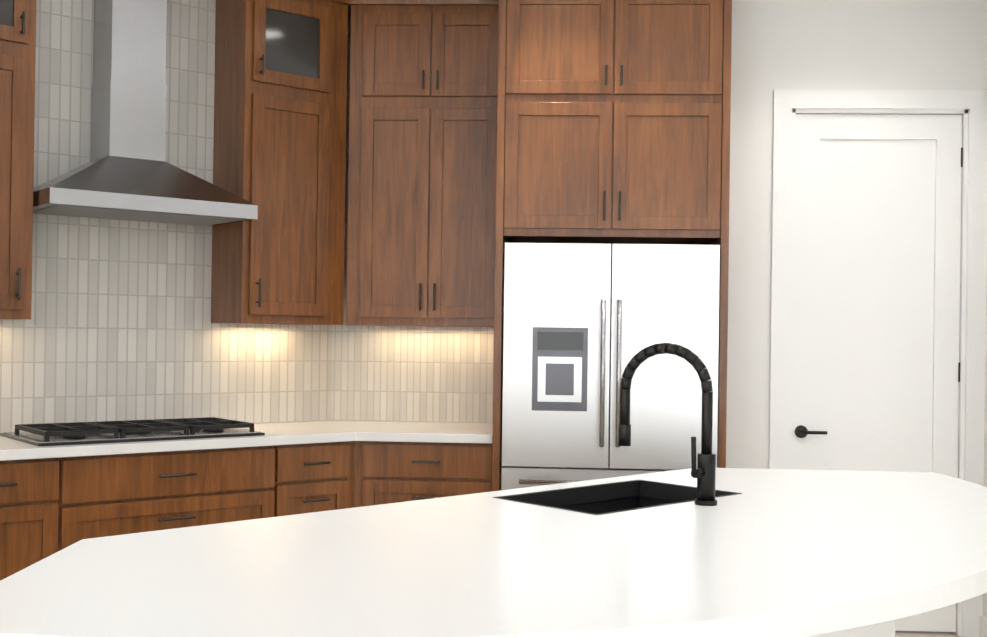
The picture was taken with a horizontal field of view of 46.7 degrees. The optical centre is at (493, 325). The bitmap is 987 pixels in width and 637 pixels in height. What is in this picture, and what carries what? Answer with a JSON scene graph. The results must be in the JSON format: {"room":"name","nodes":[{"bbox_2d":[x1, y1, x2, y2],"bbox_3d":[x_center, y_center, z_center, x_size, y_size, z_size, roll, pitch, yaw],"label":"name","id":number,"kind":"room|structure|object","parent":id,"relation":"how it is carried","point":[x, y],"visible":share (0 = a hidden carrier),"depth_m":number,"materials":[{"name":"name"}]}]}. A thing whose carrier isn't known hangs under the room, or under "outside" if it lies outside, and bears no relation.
{"room":"kitchen","nodes":[
{"label":"kitchen","id":0,"kind":"room"},
{"bbox_2d":[0,0,23,323],"bbox_3d":[-2.190,-0.879,4.584,0.653,1.697,0.631,1,0,3],"label":"upper cabinet","id":1,"kind":"object","parent":0,"relation":"attached to","point":[11,11],"depth_m":4.57,"materials":[{"name":"brown wood"}]},
{"bbox_2d":[20,0,271,319],"bbox_3d":[-1.551,-0.868,4.992,1.011,1.697,0.976,1,0,3],"label":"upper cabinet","id":2,"kind":"object","parent":0,"relation":"attached to","point":[172,216],"depth_m":5.08,"materials":[{"name":"white tile"}]},
{"bbox_2d":[13,0,257,226],"bbox_3d":[-1.540,-1.096,4.985,0.996,1.240,0.960,1,0,3],"label":"range hood","id":3,"kind":"object","parent":2,"relation":"attached to","point":[127,113],"depth_m":5.03,"materials":[{"name":"silver metal"}]},
{"bbox_2d":[0,316,335,451],"bbox_3d":[-1.740,0.224,5.153,1.744,0.489,1.545,1,0,3],"label":"backsplash","id":4,"kind":"structure","parent":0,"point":[202,383],"depth_m":5.21,"materials":[{"name":"white tile"}]},
{"bbox_2d":[0,420,499,523],"bbox_3d":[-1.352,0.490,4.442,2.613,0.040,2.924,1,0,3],"label":"base cabinet","id":5,"kind":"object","parent":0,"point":[338,464],"depth_m":4.93,"materials":[{"name":"brown wood"}]},
{"bbox_2d":[0,417,264,446],"bbox_3d":[-1.536,0.444,4.904,1.063,0.052,1.026,1,0,3],"label":"cooktop","id":6,"kind":"object","parent":5,"relation":"in","point":[15,431],"depth_m":4.79,"materials":[{"name":"black metal"}]},
{"bbox_2d":[331,5,350,407],"bbox_3d":[0.179,-0.140,5.893,2.110,3.100,0.120,1,0,3],"label":"wall","id":7,"kind":"structure","parent":0,"point":[347,165],"depth_m":5.89,"materials":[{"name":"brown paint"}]},
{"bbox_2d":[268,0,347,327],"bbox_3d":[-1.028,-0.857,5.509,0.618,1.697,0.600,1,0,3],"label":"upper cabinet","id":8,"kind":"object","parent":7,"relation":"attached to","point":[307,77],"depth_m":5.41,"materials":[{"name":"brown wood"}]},
{"bbox_2d":[331,325,500,423],"bbox_3d":[-0.397,0.246,5.854,0.863,0.490,0.009,1,0,3],"label":"backsplash","id":9,"kind":"structure","parent":7,"relation":"attached to","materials":[{"name":"tile"}]},
{"bbox_2d":[344,0,503,331],"bbox_3d":[-0.328,-0.779,5.687,0.735,1.561,0.346,1,0,3],"label":"upper cabinet","id":10,"kind":"object","parent":7,"relation":"attached to","point":[425,250],"depth_m":5.52,"materials":[{"name":"brown wood"}]},
{"bbox_2d":[500,0,727,247],"bbox_3d":[0.554,-0.983,5.466,0.970,1.170,0.696,1,0,3],"label":"upper cabinet","id":11,"kind":"object","parent":7,"relation":"attached to","point":[614,113],"depth_m":5.12,"materials":[{"name":"brown wood"}]},
{"bbox_2d":[726,0,754,467],"bbox_3d":[1.159,-0.128,5.571,0.120,3.100,0.420,1,0,3],"label":"wall","id":12,"kind":"structure","parent":0,"point":[740,237],"depth_m":5.36,"materials":[{"name":"white paint"}]},
{"bbox_2d":[749,0,986,636],"bbox_3d":[5.299,-0.071,5.185,8.190,3.100,0.153,1,0,3],"label":"wall","id":13,"kind":"structure","parent":0,"point":[868,292],"depth_m":5.35,"materials":[{"name":"white paint"}]},
{"bbox_2d":[979,616,986,636],"bbox_3d":[5.266,1.428,4.957,8.190,0.100,0.593,1,0,3],"label":"baseboard","id":14,"kind":"structure","parent":13,"relation":"attached to","point":[982,626],"depth_m":5.24,"materials":[{"name":"white paint"}]},
{"bbox_2d":[895,630,962,636],"bbox_3d":[3.253,1.488,2.997,12.240,0.100,13.320,1,0,3],"label":"floor","id":15,"kind":"structure","parent":0,"point":[921,634],"depth_m":5.32,"materials":[{"name":"tile"}]},
{"bbox_2d":[0,520,55,580],"bbox_3d":[-2.056,0.935,4.520,0.753,0.870,0.766,1,0,3],"label":"base cabinet","id":16,"kind":"object","parent":15,"relation":"on","point":[23,543],"depth_m":4.35,"materials":[{"name":"brown wood"}]},
{"bbox_2d":[56,524,208,551],"bbox_3d":[-1.511,0.945,4.930,1.094,0.870,1.114,1,0,3],"label":"base cabinet","id":17,"kind":"object","parent":15,"relation":"on","point":[67,535],"depth_m":4.52,"materials":[{"name":"brown wood"}]},
{"bbox_2d":[464,428,501,494],"bbox_3d":[-0.294,0.966,5.539,0.602,0.870,0.616,1,0,3],"label":"base cabinet","id":18,"kind":"object","parent":15,"relation":"on","point":[488,478],"depth_m":5.22,"materials":[{"name":"brown wood"}]},
{"bbox_2d":[0,343,986,636],"bbox_3d":[0.311,0.719,2.841,2.380,1.353,2.370,1,0,3],"label":"kitchen island","id":19,"kind":"object","parent":15,"relation":"on","point":[702,547],"visible":1,"depth_m":2.29,"materials":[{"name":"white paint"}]},
{"bbox_2d":[618,343,717,506],"bbox_3d":[0.484,0.267,3.170,0.268,0.441,0.156,1,0,3],"label":"faucet","id":20,"kind":"object","parent":19,"relation":"on","point":[703,466],"depth_m":3.13,"materials":[{"name":"black metal"}]},
{"bbox_2d":[501,243,719,489],"bbox_3d":[0.529,0.515,5.389,0.950,1.755,0.781,1,0,3],"label":"refrigerator","id":21,"kind":"object","parent":15,"relation":"on","point":[584,323],"visible":0.71,"depth_m":5.07,"materials":[{"name":"grey metal"}]},
{"bbox_2d":[982,268,986,617],"bbox_3d":[2.395,0.127,5.062,0.270,2.620,0.458,1,0,3],"label":"wall","id":22,"kind":"structure","parent":0,"point":[984,608],"depth_m":5.27,"materials":[{"name":"white paint"}]}
]}

